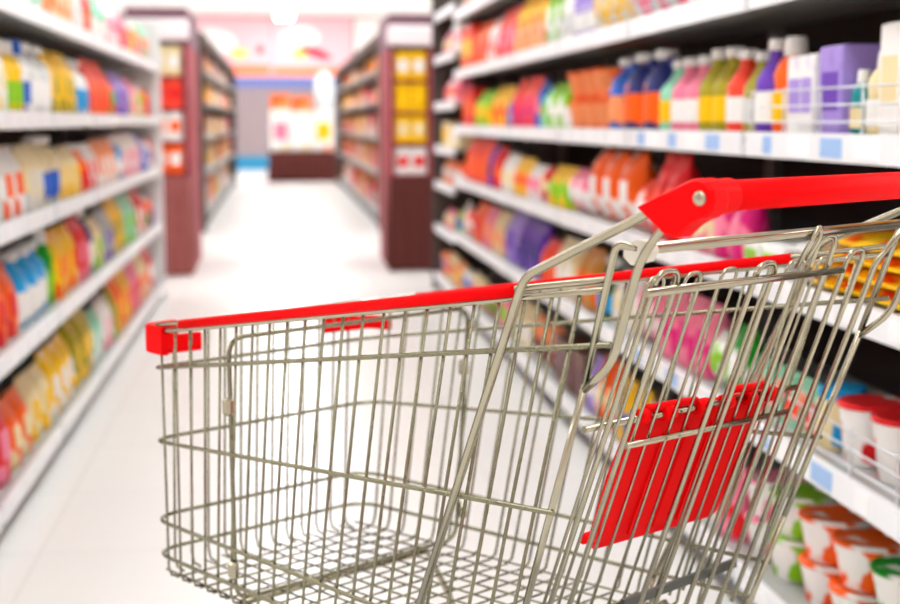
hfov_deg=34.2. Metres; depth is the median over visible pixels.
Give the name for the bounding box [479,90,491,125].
pouch
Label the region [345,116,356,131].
carton
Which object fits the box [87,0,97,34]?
bottle
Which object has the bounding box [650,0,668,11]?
snack bag
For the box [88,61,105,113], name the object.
pouch
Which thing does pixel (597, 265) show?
pouch
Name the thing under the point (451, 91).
pouch
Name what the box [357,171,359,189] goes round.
carton
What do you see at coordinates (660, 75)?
jug
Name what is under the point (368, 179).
carton
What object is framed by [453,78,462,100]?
pouch
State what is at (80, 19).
pouch
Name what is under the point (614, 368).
pouch
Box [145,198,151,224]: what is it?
pouch
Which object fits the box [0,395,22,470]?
pouch
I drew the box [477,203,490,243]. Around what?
pouch
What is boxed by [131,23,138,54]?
squeeze bottle
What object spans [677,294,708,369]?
pouch
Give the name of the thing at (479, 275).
pouch
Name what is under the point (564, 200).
pouch
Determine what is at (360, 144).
carton
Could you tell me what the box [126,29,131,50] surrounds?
pouch
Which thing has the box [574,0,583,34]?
squeeze bottle
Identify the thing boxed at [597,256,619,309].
bottle
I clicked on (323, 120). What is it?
carton
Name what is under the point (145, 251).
pouch
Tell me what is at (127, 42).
pouch
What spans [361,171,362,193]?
carton
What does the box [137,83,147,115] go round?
jug
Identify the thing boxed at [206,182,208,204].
carton
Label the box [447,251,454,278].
pouch
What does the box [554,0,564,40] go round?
pouch
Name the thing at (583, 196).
snack bag
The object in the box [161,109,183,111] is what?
shelf
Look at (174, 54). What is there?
carton
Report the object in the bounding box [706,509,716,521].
pouch
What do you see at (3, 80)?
pouch
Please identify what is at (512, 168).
pouch
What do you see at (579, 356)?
pouch
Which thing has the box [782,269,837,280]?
pack
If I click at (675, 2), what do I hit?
snack bag
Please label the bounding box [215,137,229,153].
carton
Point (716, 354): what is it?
snack bag
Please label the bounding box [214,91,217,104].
carton
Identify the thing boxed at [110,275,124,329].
pouch
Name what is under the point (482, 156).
pouch
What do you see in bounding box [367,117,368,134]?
carton
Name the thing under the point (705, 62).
bottle
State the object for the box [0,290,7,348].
pouch
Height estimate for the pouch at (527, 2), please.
0.240 m
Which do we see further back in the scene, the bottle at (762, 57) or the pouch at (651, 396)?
the pouch at (651, 396)
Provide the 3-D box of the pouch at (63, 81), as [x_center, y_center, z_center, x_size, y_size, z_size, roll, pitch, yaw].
[-1.393,-0.768,5.150,0.107,0.220,0.170,-1,7,-9]
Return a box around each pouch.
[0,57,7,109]
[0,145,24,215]
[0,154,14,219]
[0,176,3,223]
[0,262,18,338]
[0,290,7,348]
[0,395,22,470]
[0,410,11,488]
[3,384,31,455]
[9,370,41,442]
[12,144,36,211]
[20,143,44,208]
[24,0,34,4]
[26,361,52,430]
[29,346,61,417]
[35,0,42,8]
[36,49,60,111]
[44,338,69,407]
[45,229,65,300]
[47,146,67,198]
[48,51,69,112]
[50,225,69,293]
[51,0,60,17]
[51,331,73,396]
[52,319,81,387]
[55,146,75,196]
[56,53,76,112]
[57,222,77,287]
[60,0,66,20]
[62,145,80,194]
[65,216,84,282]
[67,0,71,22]
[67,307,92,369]
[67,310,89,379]
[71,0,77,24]
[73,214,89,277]
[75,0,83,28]
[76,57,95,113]
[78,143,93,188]
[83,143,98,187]
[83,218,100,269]
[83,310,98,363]
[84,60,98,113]
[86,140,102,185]
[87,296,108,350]
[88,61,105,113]
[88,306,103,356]
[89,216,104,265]
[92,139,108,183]
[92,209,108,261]
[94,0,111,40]
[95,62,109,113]
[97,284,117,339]
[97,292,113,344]
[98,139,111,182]
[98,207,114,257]
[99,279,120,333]
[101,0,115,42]
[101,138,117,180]
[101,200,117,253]
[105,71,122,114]
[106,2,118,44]
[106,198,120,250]
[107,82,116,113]
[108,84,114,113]
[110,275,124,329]
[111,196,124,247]
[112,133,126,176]
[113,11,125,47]
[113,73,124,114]
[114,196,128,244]
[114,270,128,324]
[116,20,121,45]
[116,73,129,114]
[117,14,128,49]
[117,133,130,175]
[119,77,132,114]
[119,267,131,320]
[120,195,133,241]
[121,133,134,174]
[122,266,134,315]
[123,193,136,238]
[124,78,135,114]
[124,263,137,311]
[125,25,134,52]
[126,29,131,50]
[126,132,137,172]
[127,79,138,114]
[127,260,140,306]
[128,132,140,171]
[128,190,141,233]
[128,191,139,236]
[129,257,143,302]
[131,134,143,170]
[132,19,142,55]
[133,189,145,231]
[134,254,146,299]
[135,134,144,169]
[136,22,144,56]
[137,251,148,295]
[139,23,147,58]
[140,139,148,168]
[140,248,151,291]
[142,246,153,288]
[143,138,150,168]
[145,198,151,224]
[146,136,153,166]
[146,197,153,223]
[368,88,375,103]
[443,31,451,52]
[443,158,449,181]
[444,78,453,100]
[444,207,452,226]
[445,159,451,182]
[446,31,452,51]
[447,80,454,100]
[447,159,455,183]
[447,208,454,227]
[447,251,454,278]
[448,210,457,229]
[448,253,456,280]
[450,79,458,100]
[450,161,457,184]
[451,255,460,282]
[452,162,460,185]
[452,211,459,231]
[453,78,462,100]
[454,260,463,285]
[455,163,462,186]
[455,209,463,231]
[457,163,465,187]
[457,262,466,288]
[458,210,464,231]
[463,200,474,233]
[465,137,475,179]
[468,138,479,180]
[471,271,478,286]
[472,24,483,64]
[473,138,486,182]
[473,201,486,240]
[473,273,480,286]
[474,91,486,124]
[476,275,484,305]
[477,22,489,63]
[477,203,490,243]
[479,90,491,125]
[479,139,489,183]
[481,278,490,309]
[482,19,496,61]
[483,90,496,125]
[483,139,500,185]
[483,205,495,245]
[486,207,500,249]
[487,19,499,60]
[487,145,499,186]
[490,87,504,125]
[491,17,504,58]
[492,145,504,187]
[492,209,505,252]
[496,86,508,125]
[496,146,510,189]
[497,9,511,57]
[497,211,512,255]
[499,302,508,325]
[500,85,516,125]
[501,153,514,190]
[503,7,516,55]
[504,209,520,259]
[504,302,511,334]
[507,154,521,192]
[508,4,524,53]
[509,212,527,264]
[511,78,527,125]
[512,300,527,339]
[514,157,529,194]
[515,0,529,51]
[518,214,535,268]
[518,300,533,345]
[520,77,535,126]
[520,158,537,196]
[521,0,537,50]
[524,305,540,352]
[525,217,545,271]
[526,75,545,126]
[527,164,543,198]
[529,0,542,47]
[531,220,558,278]
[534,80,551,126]
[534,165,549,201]
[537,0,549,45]
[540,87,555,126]
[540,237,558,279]
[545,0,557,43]
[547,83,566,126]
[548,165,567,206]
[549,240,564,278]
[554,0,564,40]
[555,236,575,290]
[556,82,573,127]
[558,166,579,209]
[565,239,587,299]
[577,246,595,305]
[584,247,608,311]
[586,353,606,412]
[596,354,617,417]
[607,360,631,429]
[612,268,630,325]
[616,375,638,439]
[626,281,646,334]
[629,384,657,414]
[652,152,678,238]
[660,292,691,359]
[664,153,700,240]
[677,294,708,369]
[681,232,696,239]
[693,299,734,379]
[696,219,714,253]
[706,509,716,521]
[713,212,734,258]
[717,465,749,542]
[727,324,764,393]
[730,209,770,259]
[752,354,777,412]
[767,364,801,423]
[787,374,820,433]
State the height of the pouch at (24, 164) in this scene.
0.200 m
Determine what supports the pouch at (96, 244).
on the shelving unit at (11, 137)
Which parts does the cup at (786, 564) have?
lid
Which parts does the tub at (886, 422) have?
lid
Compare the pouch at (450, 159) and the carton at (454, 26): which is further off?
the pouch at (450, 159)
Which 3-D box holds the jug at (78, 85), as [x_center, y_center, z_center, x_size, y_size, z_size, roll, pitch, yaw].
[-1.452,-0.809,5.523,0.131,0.210,0.184,-1,7,-7]
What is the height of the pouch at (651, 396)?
0.180 m
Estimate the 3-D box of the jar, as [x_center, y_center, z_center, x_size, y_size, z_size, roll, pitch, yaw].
[0.748,0.218,2.797,0.100,0.120,0.100,-1,7,-8]
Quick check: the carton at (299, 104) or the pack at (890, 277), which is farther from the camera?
the carton at (299, 104)
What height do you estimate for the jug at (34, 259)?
0.220 m
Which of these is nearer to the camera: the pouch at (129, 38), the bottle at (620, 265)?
the bottle at (620, 265)
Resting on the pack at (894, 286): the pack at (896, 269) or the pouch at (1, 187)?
the pack at (896, 269)
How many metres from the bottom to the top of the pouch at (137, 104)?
0.200 m
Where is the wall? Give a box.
[119,15,384,155]
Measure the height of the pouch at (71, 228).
0.240 m
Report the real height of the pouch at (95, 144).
0.190 m
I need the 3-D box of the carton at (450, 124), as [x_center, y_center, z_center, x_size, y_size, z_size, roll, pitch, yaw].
[0.036,-0.984,8.669,0.081,0.136,0.130,0,7,-3]
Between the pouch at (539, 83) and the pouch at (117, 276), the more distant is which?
the pouch at (117, 276)
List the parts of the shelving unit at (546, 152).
price rail, price rail, price rail, price rail, price rail, price rail, shelf, shelf, shelf, shelf, panel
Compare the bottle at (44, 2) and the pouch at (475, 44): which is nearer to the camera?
the bottle at (44, 2)
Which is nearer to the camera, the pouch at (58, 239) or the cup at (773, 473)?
the cup at (773, 473)
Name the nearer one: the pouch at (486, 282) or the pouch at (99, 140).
the pouch at (99, 140)
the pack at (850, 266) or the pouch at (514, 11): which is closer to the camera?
the pack at (850, 266)
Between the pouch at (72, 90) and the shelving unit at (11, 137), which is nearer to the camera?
the pouch at (72, 90)
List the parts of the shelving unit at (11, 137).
panel, shelf, shelf, shelf, shelf, price rail, price rail, price rail, price rail, price rail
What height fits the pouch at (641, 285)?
0.170 m
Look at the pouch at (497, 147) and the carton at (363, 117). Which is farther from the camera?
the carton at (363, 117)
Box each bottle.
[0,38,14,109]
[2,40,23,110]
[6,39,30,110]
[29,228,54,304]
[42,0,47,10]
[47,0,50,12]
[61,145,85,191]
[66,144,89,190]
[81,0,87,29]
[86,0,90,30]
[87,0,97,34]
[88,0,99,35]
[89,0,105,38]
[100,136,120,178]
[112,136,122,177]
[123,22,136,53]
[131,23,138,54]
[134,87,140,114]
[136,87,143,115]
[138,194,149,226]
[139,195,148,225]
[140,196,147,228]
[507,94,514,125]
[563,0,567,38]
[566,0,575,37]
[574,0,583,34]
[582,0,589,32]
[588,0,597,30]
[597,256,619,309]
[604,259,625,316]
[659,60,684,129]
[671,57,699,129]
[685,55,712,129]
[698,49,727,130]
[712,47,745,130]
[726,49,758,130]
[743,51,769,131]
[755,39,784,131]
[772,36,808,131]
[849,69,870,133]
[865,50,880,133]
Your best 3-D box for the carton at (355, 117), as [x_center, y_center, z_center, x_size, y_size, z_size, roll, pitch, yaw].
[-1.124,-2.398,19.846,0.300,0.226,0.413,-1,7,-7]
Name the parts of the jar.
lid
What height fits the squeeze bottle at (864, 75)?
0.120 m
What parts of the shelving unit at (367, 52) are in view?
panel, price rail, price rail, price rail, price rail, price rail, shelf, shelf, shelf, shelf, panel, panel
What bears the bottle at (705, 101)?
on the shelving unit at (875, 365)
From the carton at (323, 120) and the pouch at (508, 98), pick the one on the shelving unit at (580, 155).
the pouch at (508, 98)
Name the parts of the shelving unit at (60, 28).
shelf, shelf, shelf, shelf, price rail, price rail, price rail, price rail, price rail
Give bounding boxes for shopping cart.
[145,172,899,603]
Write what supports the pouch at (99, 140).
on the shelving unit at (11, 137)
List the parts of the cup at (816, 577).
lid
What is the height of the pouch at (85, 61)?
0.230 m
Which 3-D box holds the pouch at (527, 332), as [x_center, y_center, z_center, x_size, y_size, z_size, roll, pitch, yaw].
[0.363,0.112,6.104,0.107,0.180,0.160,-1,7,-6]
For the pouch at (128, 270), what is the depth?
7.51 m
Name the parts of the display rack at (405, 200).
panel, panel, panel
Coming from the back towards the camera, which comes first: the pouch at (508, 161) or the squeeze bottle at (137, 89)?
the squeeze bottle at (137, 89)
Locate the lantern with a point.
(324, 83)
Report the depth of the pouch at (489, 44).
7.01 m
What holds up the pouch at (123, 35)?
on the shelving unit at (56, 135)
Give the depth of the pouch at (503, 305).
6.73 m
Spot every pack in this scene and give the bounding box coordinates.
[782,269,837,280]
[783,242,843,256]
[813,262,869,277]
[813,276,873,291]
[816,230,894,246]
[825,246,872,262]
[844,269,899,288]
[845,237,899,255]
[845,286,895,301]
[849,256,899,271]
[877,300,899,309]
[881,282,899,289]
[887,266,899,273]
[893,249,899,255]
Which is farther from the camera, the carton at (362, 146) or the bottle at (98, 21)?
the carton at (362, 146)
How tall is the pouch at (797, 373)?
0.110 m
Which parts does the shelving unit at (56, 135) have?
panel, shelf, shelf, shelf, price rail, price rail, price rail, price rail, price rail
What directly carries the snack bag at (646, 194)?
on the shelving unit at (692, 42)
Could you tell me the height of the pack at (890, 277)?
0.028 m
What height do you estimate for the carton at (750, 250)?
0.062 m
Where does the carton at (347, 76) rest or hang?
on the shelving unit at (367, 52)
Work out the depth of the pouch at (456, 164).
8.68 m
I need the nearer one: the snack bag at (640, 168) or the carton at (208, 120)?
the snack bag at (640, 168)
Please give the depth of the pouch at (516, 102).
6.27 m
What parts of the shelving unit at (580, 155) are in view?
price rail, price rail, price rail, price rail, price rail, price rail, shelf, shelf, shelf, shelf, panel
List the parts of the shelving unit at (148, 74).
panel, shelf, shelf, shelf, price rail, price rail, price rail, price rail, price rail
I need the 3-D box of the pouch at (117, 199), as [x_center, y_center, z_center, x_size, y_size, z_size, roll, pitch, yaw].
[-1.625,-0.397,7.165,0.107,0.230,0.160,-1,7,-5]
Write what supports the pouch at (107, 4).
on the shelving unit at (56, 135)
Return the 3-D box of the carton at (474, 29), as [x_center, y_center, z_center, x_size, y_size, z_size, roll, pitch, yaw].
[0.147,-1.344,7.720,0.086,0.234,0.137,-1,7,-6]
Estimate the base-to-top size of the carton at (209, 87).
0.212 m
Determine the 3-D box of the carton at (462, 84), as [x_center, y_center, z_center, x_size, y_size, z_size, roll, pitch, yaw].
[0.085,-1.184,8.222,0.070,0.123,0.111,-1,7,-9]
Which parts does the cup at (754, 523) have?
lid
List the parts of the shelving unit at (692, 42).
price rail, price rail, price rail, price rail, price rail, shelf, shelf, shelf, shelf, panel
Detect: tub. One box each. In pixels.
[567,72,591,127]
[581,70,608,127]
[592,67,623,127]
[837,394,899,468]
[871,409,899,486]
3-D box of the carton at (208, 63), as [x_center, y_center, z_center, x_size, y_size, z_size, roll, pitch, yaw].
[-2.924,-2.688,16.860,0.300,0.173,0.356,-1,7,-7]
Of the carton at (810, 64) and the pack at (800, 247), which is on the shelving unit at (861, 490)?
the carton at (810, 64)
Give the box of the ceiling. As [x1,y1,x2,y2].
[105,0,431,16]
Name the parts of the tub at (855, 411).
lid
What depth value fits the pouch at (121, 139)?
7.25 m
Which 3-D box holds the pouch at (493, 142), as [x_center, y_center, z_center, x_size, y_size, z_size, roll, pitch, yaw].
[0.217,-0.691,7.237,0.107,0.225,0.170,-1,7,-9]
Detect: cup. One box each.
[744,511,775,559]
[745,469,808,519]
[769,483,839,540]
[769,527,805,583]
[798,503,874,566]
[798,551,839,603]
[828,576,877,603]
[831,526,899,594]
[869,554,899,603]
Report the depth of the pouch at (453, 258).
8.75 m
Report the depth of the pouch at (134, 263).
7.86 m
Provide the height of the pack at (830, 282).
0.028 m
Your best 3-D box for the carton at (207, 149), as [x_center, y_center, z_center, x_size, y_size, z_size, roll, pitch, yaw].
[-2.900,-1.665,16.786,0.300,0.221,0.363,-1,7,-7]
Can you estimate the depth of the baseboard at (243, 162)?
31.76 m
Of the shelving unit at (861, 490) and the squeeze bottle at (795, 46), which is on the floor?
the shelving unit at (861, 490)
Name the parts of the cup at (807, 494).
lid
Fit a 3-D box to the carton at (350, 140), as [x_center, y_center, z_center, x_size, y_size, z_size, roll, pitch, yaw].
[-1.338,-2.292,21.725,0.300,0.253,0.336,-1,7,-7]
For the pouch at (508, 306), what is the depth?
6.59 m
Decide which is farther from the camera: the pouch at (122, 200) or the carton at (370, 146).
the carton at (370, 146)
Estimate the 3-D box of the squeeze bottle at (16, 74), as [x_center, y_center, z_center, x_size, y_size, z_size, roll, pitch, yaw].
[-1.298,-0.652,4.254,0.111,0.210,0.118,0,7,-4]
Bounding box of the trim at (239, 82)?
[235,78,335,86]
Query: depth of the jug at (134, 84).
8.13 m
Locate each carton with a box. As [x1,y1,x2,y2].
[160,46,166,75]
[161,79,167,108]
[161,112,167,140]
[162,144,168,173]
[166,46,182,75]
[167,79,183,108]
[167,112,184,140]
[168,144,184,173]
[204,85,208,102]
[205,141,225,156]
[205,142,217,161]
[205,143,215,162]
[205,147,210,166]
[206,116,218,133]
[206,117,214,134]
[206,118,211,135]
[206,177,211,201]
[206,179,209,202]
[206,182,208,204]
[207,60,209,71]
[207,175,212,198]
[208,139,226,154]
[209,87,210,102]
[209,174,216,194]
[210,87,213,103]
[211,64,215,75]
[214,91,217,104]
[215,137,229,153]
[216,166,223,186]
[217,91,219,105]
[217,143,220,159]
[218,118,221,132]
[223,95,225,106]
[223,118,225,131]
[270,95,289,109]
[270,110,290,150]
[291,112,312,150]
[292,97,311,111]
[313,110,333,150]
[343,96,345,108]
[344,137,359,152]
[345,74,351,84]
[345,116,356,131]
[347,164,348,180]
[348,138,364,154]
[349,95,355,106]
[349,139,370,155]
[350,163,361,183]
[353,118,354,132]
[353,141,374,157]
[353,169,363,186]
[354,142,355,158]
[355,70,363,79]
[355,117,356,132]
[357,89,360,105]
[357,116,358,133]
[357,142,377,159]
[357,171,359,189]
[359,143,363,160]
[360,116,361,133]
[360,170,366,192]
[361,89,362,104]
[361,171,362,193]
[362,116,364,134]
[362,146,363,162]
[363,88,374,104]
[363,171,368,195]
[364,143,377,163]
[365,61,371,73]
[365,114,368,134]
[365,172,375,197]
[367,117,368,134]
[368,179,377,200]
[369,114,377,135]
[369,145,377,165]
[370,180,377,202]
[371,147,372,166]
[373,147,374,167]
[375,147,377,168]
[376,84,377,101]
[376,116,377,136]
[393,51,409,79]
[393,83,409,111]
[393,114,409,142]
[394,147,410,174]
[409,147,426,174]
[410,51,426,79]
[410,83,426,111]
[410,114,426,142]
[442,122,443,145]
[442,251,451,274]
[444,122,445,145]
[444,253,451,276]
[446,122,458,145]
[449,124,452,146]
[451,124,456,146]
[453,24,455,50]
[455,80,458,101]
[455,124,458,147]
[457,21,470,50]
[457,124,473,148]
[458,80,472,101]
[461,27,465,67]
[462,89,464,124]
[465,26,468,66]
[465,89,466,124]
[467,89,469,124]
[468,24,482,65]
[470,88,487,124]
[554,334,588,380]
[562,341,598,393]
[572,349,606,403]
[744,238,814,257]
[761,242,803,273]
[786,56,801,132]
[799,53,819,132]
[818,44,880,133]
[878,21,899,134]
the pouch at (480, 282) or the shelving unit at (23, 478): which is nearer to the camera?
the shelving unit at (23, 478)
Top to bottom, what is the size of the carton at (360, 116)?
0.231 m
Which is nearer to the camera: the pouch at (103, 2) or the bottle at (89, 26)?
the bottle at (89, 26)
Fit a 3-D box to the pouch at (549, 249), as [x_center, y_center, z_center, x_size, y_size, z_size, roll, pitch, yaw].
[0.404,-0.163,5.674,0.107,0.170,0.150,-1,7,-5]
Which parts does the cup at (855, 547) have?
lid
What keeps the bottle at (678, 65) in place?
on the shelving unit at (875, 365)
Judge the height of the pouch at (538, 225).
0.220 m
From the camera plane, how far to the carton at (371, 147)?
16.50 m
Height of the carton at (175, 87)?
0.200 m
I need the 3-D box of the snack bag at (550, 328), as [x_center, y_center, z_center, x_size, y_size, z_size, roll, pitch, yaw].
[0.401,0.160,5.758,0.105,0.170,0.160,-1,7,-5]
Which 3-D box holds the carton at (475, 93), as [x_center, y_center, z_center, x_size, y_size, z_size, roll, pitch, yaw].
[0.150,-1.021,7.676,0.076,0.202,0.121,-1,7,-8]
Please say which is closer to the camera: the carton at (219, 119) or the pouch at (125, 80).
the pouch at (125, 80)
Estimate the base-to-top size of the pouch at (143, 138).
0.170 m
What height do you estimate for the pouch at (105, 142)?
0.190 m
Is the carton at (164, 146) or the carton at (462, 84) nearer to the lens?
the carton at (462, 84)
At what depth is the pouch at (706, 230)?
3.51 m
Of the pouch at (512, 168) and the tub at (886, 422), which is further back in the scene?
the pouch at (512, 168)
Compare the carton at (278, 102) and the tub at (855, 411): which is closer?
the tub at (855, 411)
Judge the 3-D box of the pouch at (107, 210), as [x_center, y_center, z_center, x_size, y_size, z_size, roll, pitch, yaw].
[-1.567,-0.339,6.651,0.107,0.240,0.160,-1,7,-5]
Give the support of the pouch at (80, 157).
on the shelving unit at (11, 137)
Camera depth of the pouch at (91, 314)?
6.06 m
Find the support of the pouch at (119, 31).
on the shelving unit at (56, 135)
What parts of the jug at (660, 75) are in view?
handle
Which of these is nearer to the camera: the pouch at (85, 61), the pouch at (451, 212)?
the pouch at (85, 61)
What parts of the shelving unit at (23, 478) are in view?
shelf, shelf, price rail, shelf, price rail, price rail, shelf, price rail, price rail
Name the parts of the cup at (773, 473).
lid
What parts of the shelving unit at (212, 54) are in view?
panel, shelf, shelf, price rail, shelf, price rail, shelf, price rail, price rail, shelf, panel, price rail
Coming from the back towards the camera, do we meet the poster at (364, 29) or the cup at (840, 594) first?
the poster at (364, 29)
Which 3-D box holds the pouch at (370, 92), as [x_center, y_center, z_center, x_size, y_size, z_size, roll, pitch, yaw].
[-0.870,-2.475,17.628,0.243,0.222,0.324,-1,7,-7]
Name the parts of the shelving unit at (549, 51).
price rail, price rail, price rail, price rail, price rail, shelf, shelf, shelf, shelf, panel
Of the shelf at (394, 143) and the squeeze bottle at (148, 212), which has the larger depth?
the shelf at (394, 143)
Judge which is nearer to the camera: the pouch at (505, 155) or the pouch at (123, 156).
the pouch at (505, 155)
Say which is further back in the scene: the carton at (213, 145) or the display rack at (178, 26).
the carton at (213, 145)
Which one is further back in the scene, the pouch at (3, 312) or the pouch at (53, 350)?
the pouch at (53, 350)
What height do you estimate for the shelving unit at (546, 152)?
1.950 m
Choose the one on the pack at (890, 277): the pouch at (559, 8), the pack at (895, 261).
the pack at (895, 261)
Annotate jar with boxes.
[814,381,866,451]
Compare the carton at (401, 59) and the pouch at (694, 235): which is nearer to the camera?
the pouch at (694, 235)
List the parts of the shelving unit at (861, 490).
price rail, price rail, shelf, price rail, price rail, price rail, shelf, shelf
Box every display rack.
[124,7,201,275]
[378,14,431,270]
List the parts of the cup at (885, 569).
lid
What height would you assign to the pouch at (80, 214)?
0.250 m
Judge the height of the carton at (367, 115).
0.244 m
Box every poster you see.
[194,17,270,76]
[271,18,351,76]
[354,19,382,52]
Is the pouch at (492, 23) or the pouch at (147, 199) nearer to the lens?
the pouch at (492, 23)
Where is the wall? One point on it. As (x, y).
(253, 104)
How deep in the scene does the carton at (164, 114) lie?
9.97 m
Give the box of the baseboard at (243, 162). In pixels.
[237,156,336,169]
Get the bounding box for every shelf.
[161,76,183,82]
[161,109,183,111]
[162,140,184,142]
[163,168,185,175]
[393,80,428,83]
[393,112,428,113]
[394,143,428,144]
[394,174,428,176]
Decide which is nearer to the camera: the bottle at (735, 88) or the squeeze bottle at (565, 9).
the bottle at (735, 88)
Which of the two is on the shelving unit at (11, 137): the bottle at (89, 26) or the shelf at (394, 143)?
the bottle at (89, 26)
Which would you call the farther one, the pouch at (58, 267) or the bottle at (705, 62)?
the pouch at (58, 267)
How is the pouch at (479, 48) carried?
on the shelving unit at (546, 152)
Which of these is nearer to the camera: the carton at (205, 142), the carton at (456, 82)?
the carton at (456, 82)
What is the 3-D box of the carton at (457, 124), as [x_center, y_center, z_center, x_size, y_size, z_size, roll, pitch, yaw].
[0.074,-0.951,8.399,0.081,0.136,0.130,0,7,-3]
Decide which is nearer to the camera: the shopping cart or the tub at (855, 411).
the shopping cart
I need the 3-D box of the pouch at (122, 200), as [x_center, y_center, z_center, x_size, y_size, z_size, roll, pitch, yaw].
[-1.639,-0.418,7.333,0.107,0.230,0.160,-1,7,-5]
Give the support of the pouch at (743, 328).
on the shelving unit at (875, 365)
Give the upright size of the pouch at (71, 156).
0.180 m
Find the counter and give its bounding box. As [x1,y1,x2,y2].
[267,151,336,181]
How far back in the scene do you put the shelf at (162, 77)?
9.91 m
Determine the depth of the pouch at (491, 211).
7.30 m
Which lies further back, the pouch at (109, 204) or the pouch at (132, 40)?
the pouch at (132, 40)
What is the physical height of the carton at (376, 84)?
0.205 m
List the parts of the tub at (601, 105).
lid, tub, lid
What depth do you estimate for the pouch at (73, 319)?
5.54 m
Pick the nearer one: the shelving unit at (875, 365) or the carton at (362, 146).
the shelving unit at (875, 365)
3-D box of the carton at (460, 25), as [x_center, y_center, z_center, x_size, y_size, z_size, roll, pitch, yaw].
[0.077,-1.481,8.180,0.064,0.163,0.102,-1,7,-7]
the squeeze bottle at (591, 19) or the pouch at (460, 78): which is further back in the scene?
the pouch at (460, 78)
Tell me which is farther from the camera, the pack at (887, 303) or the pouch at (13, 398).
the pouch at (13, 398)
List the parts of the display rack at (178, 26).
panel, panel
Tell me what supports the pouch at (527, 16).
on the shelving unit at (549, 51)
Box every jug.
[0,251,29,328]
[6,246,40,319]
[15,241,47,310]
[20,42,40,110]
[20,136,51,204]
[24,46,51,111]
[37,136,59,201]
[64,59,82,112]
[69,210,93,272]
[70,61,88,112]
[129,82,144,115]
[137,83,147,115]
[139,84,149,115]
[608,58,640,128]
[624,53,659,128]
[643,49,681,129]
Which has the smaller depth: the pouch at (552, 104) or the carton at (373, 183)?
the pouch at (552, 104)
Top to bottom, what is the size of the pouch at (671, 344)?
0.180 m
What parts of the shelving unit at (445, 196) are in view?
price rail, price rail, price rail, price rail, price rail, price rail, price rail, shelf, shelf, shelf, shelf, shelf, shelf, panel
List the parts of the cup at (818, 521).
lid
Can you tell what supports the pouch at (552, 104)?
on the shelving unit at (549, 51)
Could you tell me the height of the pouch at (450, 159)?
0.143 m
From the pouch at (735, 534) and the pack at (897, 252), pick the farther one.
the pouch at (735, 534)
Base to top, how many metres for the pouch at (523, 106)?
0.210 m
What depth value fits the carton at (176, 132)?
9.98 m
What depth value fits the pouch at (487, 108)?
7.13 m
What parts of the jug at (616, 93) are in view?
handle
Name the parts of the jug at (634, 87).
handle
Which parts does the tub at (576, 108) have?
lid, lid, tub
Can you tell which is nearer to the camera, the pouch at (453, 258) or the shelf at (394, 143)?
the pouch at (453, 258)
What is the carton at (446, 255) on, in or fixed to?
on the shelving unit at (445, 196)
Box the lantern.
[315,72,333,109]
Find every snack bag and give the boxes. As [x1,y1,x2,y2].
[461,265,471,286]
[463,269,473,287]
[465,209,472,235]
[468,210,475,234]
[468,271,475,286]
[490,303,495,315]
[531,313,545,351]
[538,319,557,365]
[540,166,557,199]
[547,325,568,364]
[569,168,587,211]
[576,169,598,215]
[590,148,615,219]
[594,0,611,27]
[603,150,631,221]
[607,0,622,23]
[617,0,637,20]
[619,151,659,229]
[631,0,654,16]
[633,283,659,339]
[636,179,656,231]
[646,295,666,337]
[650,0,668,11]
[665,0,687,7]
[710,328,728,384]
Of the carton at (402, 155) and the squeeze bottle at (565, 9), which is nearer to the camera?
the squeeze bottle at (565, 9)
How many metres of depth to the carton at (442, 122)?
9.03 m
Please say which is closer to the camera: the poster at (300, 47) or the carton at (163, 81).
the carton at (163, 81)
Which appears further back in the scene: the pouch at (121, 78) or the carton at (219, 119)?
the carton at (219, 119)
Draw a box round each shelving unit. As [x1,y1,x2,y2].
[0,0,62,532]
[0,13,101,451]
[0,33,128,389]
[0,509,2,531]
[30,47,147,349]
[64,20,165,315]
[198,32,236,231]
[336,33,379,230]
[432,0,525,289]
[453,0,560,334]
[478,0,607,369]
[511,16,673,413]
[556,0,771,466]
[625,0,899,603]
[734,0,899,603]
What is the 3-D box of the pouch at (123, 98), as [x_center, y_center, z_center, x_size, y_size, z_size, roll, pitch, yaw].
[-1.623,-1.000,7.068,0.107,0.210,0.170,-1,7,-10]
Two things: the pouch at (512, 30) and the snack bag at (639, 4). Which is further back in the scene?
the pouch at (512, 30)
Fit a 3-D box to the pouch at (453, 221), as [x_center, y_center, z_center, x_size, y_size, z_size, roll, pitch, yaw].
[0.056,-0.472,8.617,0.093,0.113,0.139,0,7,-4]
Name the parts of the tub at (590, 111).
lid, tub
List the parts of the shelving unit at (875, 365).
price rail, price rail, price rail, price rail, shelf, price rail, shelf, shelf, shelf, panel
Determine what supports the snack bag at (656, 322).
on the shelving unit at (875, 365)
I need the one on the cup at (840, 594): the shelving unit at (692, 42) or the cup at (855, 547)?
the cup at (855, 547)
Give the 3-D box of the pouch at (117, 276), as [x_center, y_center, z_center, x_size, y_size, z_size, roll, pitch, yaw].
[-1.601,-0.024,7.036,0.107,0.260,0.150,-1,7,-5]
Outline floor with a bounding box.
[0,170,739,603]
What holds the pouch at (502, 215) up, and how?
on the shelving unit at (580, 155)
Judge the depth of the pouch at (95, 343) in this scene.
5.92 m
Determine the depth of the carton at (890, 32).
2.42 m
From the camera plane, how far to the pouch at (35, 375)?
4.63 m
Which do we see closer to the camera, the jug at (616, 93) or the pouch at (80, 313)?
the jug at (616, 93)
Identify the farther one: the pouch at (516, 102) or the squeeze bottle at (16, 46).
the pouch at (516, 102)
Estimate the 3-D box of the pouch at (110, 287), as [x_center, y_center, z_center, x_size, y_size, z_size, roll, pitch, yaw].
[-1.568,0.015,6.726,0.107,0.260,0.140,-1,7,-8]
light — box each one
[274,0,295,19]

